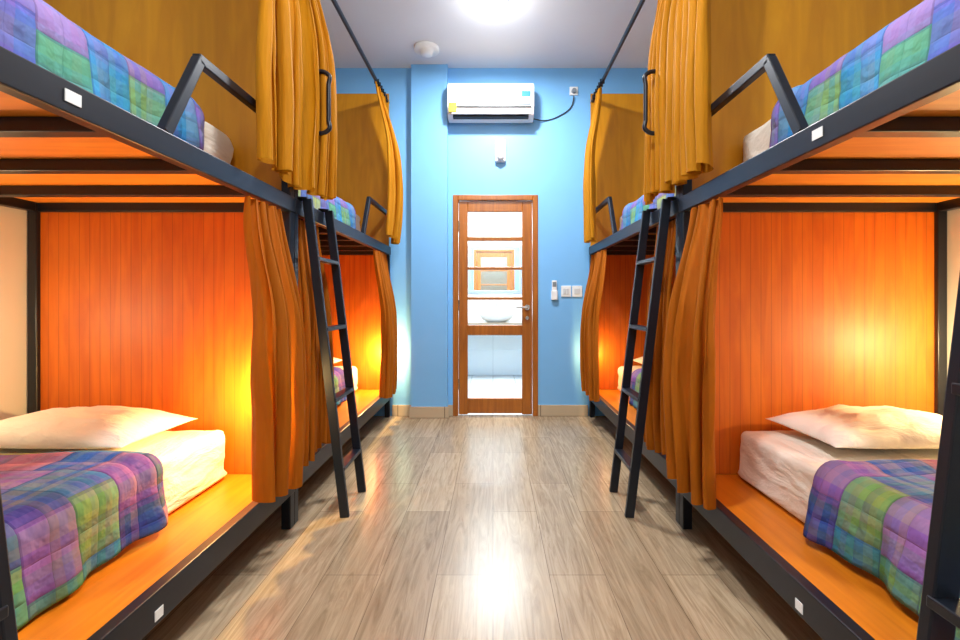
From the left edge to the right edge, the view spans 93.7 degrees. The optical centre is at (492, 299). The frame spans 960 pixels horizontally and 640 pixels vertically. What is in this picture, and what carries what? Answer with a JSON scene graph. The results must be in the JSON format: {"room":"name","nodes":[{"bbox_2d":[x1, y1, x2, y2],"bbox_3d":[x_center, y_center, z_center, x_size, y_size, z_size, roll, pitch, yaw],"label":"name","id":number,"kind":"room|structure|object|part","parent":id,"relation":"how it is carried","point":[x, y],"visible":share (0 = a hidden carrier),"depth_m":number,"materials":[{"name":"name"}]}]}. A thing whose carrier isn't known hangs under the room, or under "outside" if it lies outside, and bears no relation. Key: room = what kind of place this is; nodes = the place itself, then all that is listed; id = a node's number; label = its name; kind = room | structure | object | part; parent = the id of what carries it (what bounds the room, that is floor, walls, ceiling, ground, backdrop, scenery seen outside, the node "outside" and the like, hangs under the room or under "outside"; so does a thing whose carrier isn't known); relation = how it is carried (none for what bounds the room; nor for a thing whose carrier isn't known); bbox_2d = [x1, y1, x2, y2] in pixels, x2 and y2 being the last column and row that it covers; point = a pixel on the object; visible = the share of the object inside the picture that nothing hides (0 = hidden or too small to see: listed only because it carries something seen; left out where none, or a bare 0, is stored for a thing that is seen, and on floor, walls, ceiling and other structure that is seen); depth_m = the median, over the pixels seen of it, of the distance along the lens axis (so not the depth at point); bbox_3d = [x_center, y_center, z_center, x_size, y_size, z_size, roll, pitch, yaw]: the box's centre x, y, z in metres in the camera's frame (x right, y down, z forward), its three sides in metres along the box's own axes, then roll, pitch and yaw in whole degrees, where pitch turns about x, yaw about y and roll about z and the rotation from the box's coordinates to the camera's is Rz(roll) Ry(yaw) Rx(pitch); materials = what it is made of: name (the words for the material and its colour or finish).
{"room":"dormitory","nodes":[
{"label":"dormitory","id":0,"kind":"room"},
{"bbox_2d":[0,206,26,419],"bbox_3d":[-2.285,-0.550,1.485,0.100,3.300,5.770,0,0,0],"label":"wall","id":1,"kind":"structure","parent":0,"point":[13,222],"depth_m":2.09,"materials":[{"name":"white paint"}]},
{"bbox_2d":[141,375,822,639],"bbox_3d":[-0.028,1.150,2.600,4.615,0.100,8.000,0,0,0],"label":"floor","id":2,"kind":"structure","parent":0,"point":[463,527],"depth_m":1.93,"materials":[{"name":"brown wood"}]},
{"bbox_2d":[0,488,17,639],"bbox_3d":[-0.864,0.289,0.590,0.273,1.627,0.322,0,0,0],"label":"ladder","id":3,"kind":"object","parent":2,"relation":"on","point":[8,626],"visible":1,"depth_m":0.74,"materials":[{"name":"metal"}]},
{"bbox_2d":[0,0,294,639],"bbox_3d":[-1.598,-0.377,1.165,1.268,2.954,2.070,0,0,0],"label":"bunk bed","id":4,"kind":"object","parent":2,"relation":"on","point":[139,289],"visible":0.73,"depth_m":2.17,"materials":[{"name":"paint"}]},
{"bbox_2d":[0,430,226,513],"bbox_3d":[-1.711,0.720,1.180,0.926,0.245,1.933,0,0,0],"label":"mattress","id":5,"kind":"object","parent":4,"relation":"on","point":[192,461],"visible":0.31,"depth_m":1.89,"materials":[{"name":"white fabric"}]},
{"bbox_2d":[0,450,167,629],"bbox_3d":[-1.674,0.691,0.970,1.009,0.284,1.442,0,0,0],"label":"quilt","id":6,"kind":"object","parent":5,"relation":"on","point":[67,514],"visible":0.99,"depth_m":1.37,"materials":[{"name":"multicoloured fabric"}]},
{"bbox_2d":[0,405,197,448],"bbox_3d":[-1.761,0.528,1.915,0.752,0.132,0.442,0,0,0],"label":"pillow","id":7,"kind":"object","parent":5,"relation":"on","point":[95,427],"visible":1,"depth_m":1.79,"materials":[{"name":"fabric"}]},
{"bbox_3d":[-1.601,0.208,2.184,1.172,1.264,0.018,0,0,0],"label":"panel","id":8,"kind":"part","parent":4,"relation":"part of","materials":[{"name":"orange wood"}]},
{"bbox_3d":[-1.601,-1.177,2.184,1.242,1.354,0.018,0,0,0],"label":"panel","id":9,"kind":"part","parent":4,"relation":"part of","materials":[{"name":"brown wood"}]},
{"bbox_3d":[-0.988,-0.658,1.746,0.030,0.329,0.819,0,0,0],"label":"guard rail","id":10,"kind":"part","parent":4,"relation":"part of","materials":[{"name":"metal"}]},
{"bbox_2d":[204,121,233,163],"bbox_3d":[-1.697,-0.643,1.180,0.957,0.292,1.933,0,0,0],"label":"mattress","id":11,"kind":"object","parent":4,"relation":"on","point":[217,144],"visible":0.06,"depth_m":2.00,"materials":[{"name":"white fabric"}]},
{"bbox_2d":[0,0,204,150],"bbox_3d":[-1.664,-0.677,1.051,1.030,0.321,1.604,0,0,0],"label":"quilt","id":12,"kind":"object","parent":11,"relation":"on","point":[35,31],"visible":0.66,"depth_m":1.31,"materials":[{"name":"multicoloured fabric"}]},
{"bbox_2d":[243,196,305,502],"bbox_3d":[-0.926,0.212,1.948,0.160,1.254,0.453,0,0,0],"label":"curtain","id":13,"kind":"object","parent":4,"relation":"hanging from","point":[278,352],"visible":1,"depth_m":1.86,"materials":[{"name":"orange fabric"}]},
{"bbox_2d":[298,196,365,517],"bbox_3d":[-0.864,0.289,2.430,0.273,1.627,0.322,0,0,0],"label":"ladder","id":14,"kind":"object","parent":2,"relation":"on","point":[340,464],"visible":0.94,"depth_m":2.28,"materials":[{"name":"metal"}]},
{"bbox_2d":[294,69,390,523],"bbox_3d":[-1.528,-0.420,3.223,1.409,3.040,2.065,0,0,0],"label":"bunk bed","id":15,"kind":"object","parent":2,"relation":"on","point":[362,176],"depth_m":4.23,"materials":[{"name":"paint"}]},
{"bbox_2d":[298,219,333,465],"bbox_3d":[-0.961,0.212,2.442,0.108,1.254,0.380,0,0,0],"label":"curtain","id":16,"kind":"object","parent":15,"relation":"hanging from","point":[317,432],"visible":0.58,"depth_m":2.32,"materials":[{"name":"orange fabric"}]},
{"bbox_3d":[-0.902,-1.010,2.255,0.157,0.340,0.130,0,0,0],"label":"grab handle","id":17,"kind":"part","parent":15,"relation":"part of","materials":[{"name":"black metal"}]},
{"bbox_3d":[-1.601,0.208,4.239,1.172,1.264,0.018,0,0,0],"label":"panel","id":18,"kind":"part","parent":15,"relation":"part of","materials":[{"name":"orange wood"}]},
{"bbox_2d":[334,366,357,390],"bbox_3d":[-1.710,0.718,3.241,0.932,0.248,1.922,0,0,0],"label":"mattress","id":19,"kind":"object","parent":15,"relation":"on","point":[354,369],"visible":0.03,"depth_m":4.10,"materials":[{"name":"white fabric"}]},
{"bbox_2d":[334,367,346,404],"bbox_3d":[-1.679,0.689,3.029,1.000,0.287,1.420,0,0,0],"label":"quilt","id":20,"kind":"object","parent":19,"relation":"on","point":[339,382],"visible":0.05,"depth_m":3.59,"materials":[{"name":"multicoloured fabric"}]},
{"bbox_2d":[356,214,360,231],"bbox_3d":[-1.696,-0.643,3.245,0.957,0.291,1.923,0,0,0],"label":"mattress","id":21,"kind":"object","parent":15,"relation":"on","point":[357,216],"visible":0.02,"depth_m":4.09,"materials":[{"name":"white fabric"}]},
{"bbox_2d":[298,190,355,228],"bbox_3d":[-1.663,-0.677,3.121,1.030,0.323,1.605,0,0,0],"label":"quilt","id":22,"kind":"object","parent":21,"relation":"on","point":[344,212],"visible":0.13,"depth_m":3.46,"materials":[{"name":"multicoloured fabric"}]},
{"bbox_2d":[331,0,389,102],"bbox_3d":[-0.995,-1.871,2.198,0.040,0.038,4.136,0,0,0],"label":"curtain rod","id":23,"kind":"object","parent":15,"relation":"attached to","point":[338,9],"visible":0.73,"depth_m":3.28,"materials":[{"name":"paint"}]},
{"bbox_2d":[255,0,315,189],"bbox_3d":[-0.938,-1.191,1.999,0.155,1.318,0.425,0,0,0],"label":"curtain","id":24,"kind":"object","parent":23,"relation":"hanging from","point":[285,88],"visible":1,"depth_m":1.95,"materials":[{"name":"orange fabric"}]},
{"bbox_2d":[306,0,336,200],"bbox_3d":[-0.930,-1.193,2.415,0.175,1.313,0.356,0,0,0],"label":"curtain","id":25,"kind":"object","parent":23,"relation":"hanging from","point":[325,145],"visible":0.8,"depth_m":2.31,"materials":[{"name":"orange fabric"}]},
{"bbox_2d":[375,81,402,243],"bbox_3d":[-0.904,-1.178,3.934,0.219,1.344,0.416,0,0,0],"label":"curtain","id":26,"kind":"object","parent":23,"relation":"hanging from","point":[394,218],"visible":1,"depth_m":3.88,"materials":[{"name":"orange fabric"}]},
{"bbox_3d":[-1.601,-1.220,4.239,1.242,1.440,0.018,0,0,0],"label":"panel","id":27,"kind":"part","parent":15,"relation":"part of","materials":[{"name":"brown wood"}]},
{"bbox_3d":[-0.988,-0.658,3.808,0.030,0.329,0.804,0,0,0],"label":"guard rail","id":28,"kind":"part","parent":15,"relation":"part of","materials":[{"name":"metal"}]},
{"bbox_2d":[373,249,397,397],"bbox_3d":[-0.920,0.210,3.919,0.166,1.251,0.498,0,0,0],"label":"curtain","id":29,"kind":"object","parent":15,"relation":"hanging from","point":[389,366],"visible":1,"depth_m":3.78,"materials":[{"name":"orange fabric"}]},
{"bbox_2d":[589,69,678,523],"bbox_3d":[1.470,-0.420,3.223,1.414,3.040,2.065,0,0,0],"label":"bunk bed","id":30,"kind":"object","parent":2,"relation":"on","point":[620,139],"depth_m":4.23,"materials":[{"name":"paint"}]},
{"bbox_2d":[580,249,606,401],"bbox_3d":[0.853,0.211,3.937,0.170,1.252,0.524,0,0,0],"label":"curtain","id":31,"kind":"object","parent":30,"relation":"hanging from","point":[589,329],"visible":1,"depth_m":3.75,"materials":[{"name":"orange fabric"}]},
{"bbox_3d":[0.928,-0.658,3.808,0.030,0.329,0.804,0,0,0],"label":"guard rail","id":32,"kind":"part","parent":30,"relation":"part of","materials":[{"name":"metal"}]},
{"bbox_3d":[1.544,-1.220,4.239,1.247,1.440,0.018,0,0,0],"label":"panel","id":33,"kind":"part","parent":30,"relation":"part of","materials":[{"name":"brown wood"}]},
{"bbox_2d":[591,0,644,102],"bbox_3d":[0.935,-1.871,2.198,0.040,0.038,4.136,0,0,0],"label":"curtain rod","id":34,"kind":"object","parent":30,"relation":"attached to","point":[602,81],"visible":0.79,"depth_m":3.28,"materials":[{"name":"paint"}]},
{"bbox_2d":[583,86,601,242],"bbox_3d":[0.885,-1.181,3.997,0.158,1.338,0.291,0,0,4],"label":"curtain","id":35,"kind":"object","parent":34,"relation":"hanging from","point":[589,178],"visible":1,"depth_m":3.90,"materials":[{"name":"orange fabric"}]},
{"bbox_2d":[644,0,674,204],"bbox_3d":[0.886,-1.191,2.388,0.141,1.317,0.347,0,0,0],"label":"curtain","id":36,"kind":"object","parent":34,"relation":"hanging from","point":[654,157],"visible":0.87,"depth_m":2.29,"materials":[{"name":"orange fabric"}]},
{"bbox_2d":[665,0,713,184],"bbox_3d":[0.887,-1.193,2.018,0.147,1.314,0.356,0,0,0],"label":"curtain","id":37,"kind":"object","parent":34,"relation":"hanging from","point":[688,126],"visible":1,"depth_m":1.91,"materials":[{"name":"orange fabric"}]},
{"bbox_2d":[617,365,641,396],"bbox_3d":[1.634,0.719,3.243,0.969,0.246,1.916,0,0,0],"label":"mattress","id":38,"kind":"object","parent":30,"relation":"on","point":[620,369],"visible":0.03,"depth_m":4.10,"materials":[{"name":"white fabric"}]},
{"bbox_2d":[629,368,641,408],"bbox_3d":[1.600,0.690,3.003,1.045,0.285,1.377,0,0,0],"label":"quilt","id":39,"kind":"object","parent":38,"relation":"on","point":[636,375],"visible":0.02,"depth_m":3.55,"materials":[{"name":"multicoloured fabric"}]},
{"bbox_2d":[633,356,642,363],"bbox_3d":[1.653,0.525,3.970,0.752,0.138,0.442,0,0,0],"label":"pillow","id":40,"kind":"object","parent":38,"relation":"on","point":[640,359],"visible":0.06,"depth_m":4.04,"materials":[{"name":"fabric"}]},
{"bbox_3d":[1.544,0.208,4.239,1.177,1.264,0.018,0,0,0],"label":"panel","id":41,"kind":"part","parent":30,"relation":"part of","materials":[{"name":"orange wood"}]},
{"bbox_3d":[0.842,-1.010,2.255,0.157,0.340,0.130,0,0,0],"label":"grab handle","id":42,"kind":"part","parent":30,"relation":"part of","materials":[{"name":"black metal"}]},
{"bbox_2d":[644,219,675,454],"bbox_3d":[0.904,0.212,2.429,0.100,1.254,0.370,0,0,0],"label":"curtain","id":43,"kind":"object","parent":30,"relation":"hanging from","point":[654,432],"visible":0.5,"depth_m":2.39,"materials":[{"name":"orange fabric"}]},
{"bbox_2d":[609,196,675,517],"bbox_3d":[0.804,0.289,2.430,0.273,1.627,0.322,0,0,0],"label":"ladder","id":44,"kind":"object","parent":2,"relation":"on","point":[633,463],"visible":0.9,"depth_m":2.28,"materials":[{"name":"metal"}]},
{"bbox_2d":[679,0,959,639],"bbox_3d":[1.540,-0.377,1.165,1.274,2.954,2.070,0,0,0],"label":"bunk bed","id":45,"kind":"object","parent":2,"relation":"on","point":[832,278],"visible":0.7,"depth_m":2.17,"materials":[{"name":"paint"}]},
{"bbox_2d":[662,197,722,509],"bbox_3d":[0.857,0.209,1.972,0.170,1.249,0.444,0,0,0],"label":"curtain","id":46,"kind":"object","parent":45,"relation":"hanging from","point":[689,356],"visible":1,"depth_m":1.87,"materials":[{"name":"orange fabric"}]},
{"bbox_2d":[743,119,770,161],"bbox_3d":[1.637,-0.643,1.182,0.964,0.292,1.939,0,0,0],"label":"mattress","id":47,"kind":"object","parent":45,"relation":"on","point":[757,141],"visible":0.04,"depth_m":2.00,"materials":[{"name":"white fabric"}]},
{"bbox_2d":[769,0,959,147],"bbox_3d":[1.606,-0.679,1.051,1.036,0.324,1.606,0,0,0],"label":"quilt","id":48,"kind":"object","parent":47,"relation":"on","point":[930,28],"visible":0.56,"depth_m":1.31,"materials":[{"name":"multicoloured fabric"}]},
{"bbox_3d":[0.928,-0.658,1.746,0.030,0.329,0.819,0,0,0],"label":"guard rail","id":49,"kind":"part","parent":45,"relation":"part of","materials":[{"name":"metal"}]},
{"bbox_3d":[1.544,-1.177,2.184,1.247,1.354,0.018,0,0,0],"label":"panel","id":50,"kind":"part","parent":45,"relation":"part of","materials":[{"name":"brown wood"}]},
{"bbox_3d":[1.544,0.208,2.184,1.177,1.264,0.018,0,0,0],"label":"panel","id":51,"kind":"part","parent":45,"relation":"part of","materials":[{"name":"orange wood"}]},
{"bbox_2d":[738,430,938,522],"bbox_3d":[1.635,0.718,1.178,0.978,0.248,1.938,0,0,0],"label":"mattress","id":52,"kind":"object","parent":45,"relation":"on","point":[782,465],"visible":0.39,"depth_m":1.82,"materials":[{"name":"white fabric"}]},
{"bbox_2d":[765,404,942,448],"bbox_3d":[1.653,0.524,1.915,0.752,0.139,0.442,0,0,0],"label":"pillow","id":53,"kind":"object","parent":52,"relation":"on","point":[838,426],"visible":0.94,"depth_m":1.79,"materials":[{"name":"fabric"}]},
{"bbox_2d":[803,459,959,639],"bbox_3d":[1.600,0.690,0.933,1.060,0.284,1.376,0,0,0],"label":"quilt","id":54,"kind":"object","parent":52,"relation":"on","point":[875,515],"visible":0.76,"depth_m":1.36,"materials":[{"name":"multicoloured fabric"}]},
{"bbox_2d":[916,273,959,639],"bbox_3d":[0.804,0.289,0.613,0.273,1.627,0.327,0,0,0],"label":"ladder","id":55,"kind":"object","parent":2,"relation":"on","point":[939,614],"visible":1,"depth_m":0.76,"materials":[{"name":"metal"}]},
{"bbox_2d":[320,0,657,67],"bbox_3d":[-0.028,-2.250,1.485,4.615,0.100,5.770,0,0,0],"label":"ceiling","id":56,"kind":"structure","parent":0,"point":[524,33],"depth_m":3.71,"materials":[{"name":"paint"}]},
{"bbox_2d":[414,41,438,57],"bbox_3d":[-0.580,-2.167,3.930,0.220,0.066,0.220,0,0,0],"label":"smoke detector","id":57,"kind":"object","parent":56,"relation":"attached to","point":[427,49],"visible":1,"depth_m":3.88,"materials":[{"name":"white plastic"}]},
{"bbox_2d":[481,0,508,9],"bbox_3d":[0.015,-2.175,3.300,0.200,0.050,0.200,0,0,0],"label":"recessed light","id":58,"kind":"object","parent":56,"relation":"in","point":[489,4],"depth_m":3.30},
{"bbox_2d":[335,64,647,415],"bbox_3d":[-0.028,-0.550,4.285,4.415,3.300,0.170,0,0,0],"label":"wall","id":59,"kind":"structure","parent":0,"point":[441,159],"depth_m":4.27,"materials":[{"name":"blue paint"}]},
{"bbox_2d":[458,221,459,389],"bbox_3d":[-0.325,0.050,4.279,0.016,1.600,0.016,0,0,0],"label":"hinges","id":60,"kind":"object","parent":59,"relation":"attached to","point":[458,221],"visible":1,"depth_m":4.27,"materials":[{"name":"silver metal"}]},
{"bbox_2d":[392,405,587,417],"bbox_3d":[-0.028,1.048,4.228,1.855,0.105,0.085,0,0,0],"label":"baseboard","id":61,"kind":"structure","parent":59,"relation":"attached to","point":[397,410],"depth_m":4.25,"materials":[{"name":"tile"}]},
{"bbox_2d":[459,201,531,413],"bbox_3d":[0.024,0.074,4.305,0.697,2.031,0.040,0,0,0],"label":"leaf","id":62,"kind":"object","parent":59,"relation":"attached to","point":[523,405],"visible":0.99,"depth_m":4.29,"materials":[{"name":"brown wood"}]},
{"bbox_2d":[516,305,529,319],"bbox_3d":[0.283,0.116,4.255,0.136,0.144,0.060,0,0,0],"label":"door handle","id":63,"kind":"object","parent":62,"relation":"attached to","point":[526,307],"depth_m":4.24,"materials":[{"name":"silver metal"}]},
{"bbox_2d":[453,195,537,415],"bbox_3d":[0.024,0.052,4.314,0.807,2.096,0.112,0,0,0],"label":"frame","id":64,"kind":"object","parent":59,"relation":"attached to","point":[456,198],"visible":0.91,"depth_m":4.26,"materials":[{"name":"brown wood"}]},
{"bbox_2d":[495,139,505,162],"bbox_3d":[0.070,-1.405,4.226,0.100,0.210,0.087,0,0,0],"label":"sensor","id":65,"kind":"object","parent":59,"relation":"attached to","point":[500,144],"visible":1,"depth_m":4.22,"materials":[{"name":"white plastic"}]},
{"bbox_2d":[447,83,573,122],"bbox_3d":[0.177,-1.827,4.168,1.186,0.325,0.204,0,0,0],"label":"air conditioner","id":66,"kind":"object","parent":59,"relation":"attached to","point":[466,102],"visible":1,"depth_m":4.07,"materials":[{"name":"white plastic"}]},
{"bbox_2d":[551,280,557,299],"bbox_3d":[0.580,-0.092,4.255,0.060,0.185,0.030,0,0,0],"label":"remote control","id":67,"kind":"object","parent":59,"relation":"attached to","point":[554,293],"visible":1,"depth_m":4.24,"materials":[{"name":"white plastic"}]},
{"bbox_2d":[561,286,581,296],"bbox_3d":[0.745,-0.083,4.263,0.200,0.105,0.015,0,0,0],"label":"light switch","id":68,"kind":"object","parent":59,"relation":"attached to","point":[565,290],"visible":1,"depth_m":4.26,"materials":[{"name":"white plastic"}]},
{"bbox_2d":[569,87,577,94],"bbox_3d":[0.765,-1.980,4.250,0.080,0.080,0.040,0,0,0],"label":"wall socket","id":69,"kind":"object","parent":59,"relation":"attached to","point":[572,90],"visible":1,"depth_m":4.26,"materials":[{"name":"white plastic"}]},
{"bbox_2d":[468,212,521,374],"bbox_3d":[0.000,-0.200,5.535,2.600,2.600,2.330,0,0,0],"label":"wall","id":70,"kind":"structure","parent":0,"point":[487,354],"depth_m":6.60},
{"bbox_2d":[468,303,521,324],"bbox_3d":[0.000,0.319,6.348,2.300,0.562,0.495,0,0,0],"label":"bathroom vanity","id":71,"kind":"object","parent":70,"relation":"attached to","point":[496,317],"visible":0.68,"depth_m":6.18,"materials":[{"name":"white ceramic"}]},
{"bbox_2d":[468,321,521,324],"bbox_3d":[0.000,0.395,6.348,2.300,0.170,0.495,0,0,0],"label":"countertop","id":72,"kind":"structure","parent":71,"relation":"on","point":[469,322],"depth_m":6.10,"materials":[{"name":"beige stone"}]},
{"bbox_2d":[477,311,515,321],"bbox_3d":[0.050,0.235,6.330,0.538,0.150,0.430,0,0,0],"label":"basin","id":73,"kind":"object","parent":72,"relation":"in","point":[489,316],"depth_m":6.19,"materials":[{"name":"white ceramic"}]},
{"bbox_2d":[468,245,521,292],"bbox_3d":[0.030,-0.450,6.585,0.780,0.700,0.029,0,0,0],"label":"wall mirror","id":74,"kind":"object","parent":70,"relation":"attached to","point":[479,281],"depth_m":6.58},
{"bbox_2d":[947,209,959,374],"bbox_3d":[2.230,-0.550,1.485,0.100,3.300,5.770,0,0,0],"label":"wall","id":75,"kind":"structure","parent":0,"point":[953,216],"depth_m":2.13,"materials":[{"name":"white paint"}]},
{"bbox_3d":[1.637,-0.643,3.243,0.963,0.293,1.919,0,0,0],"label":"mattress","id":76,"kind":"object","parent":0,"visible":0},
{"bbox_2d":[620,185,675,229],"bbox_3d":[1.604,-0.677,3.118,1.037,0.321,1.605,0,0,0],"label":"quilt","id":77,"kind":"object","parent":76,"relation":"on","point":[632,212],"visible":0.11,"depth_m":3.48,"materials":[{"name":"multicoloured fabric"}]}
]}

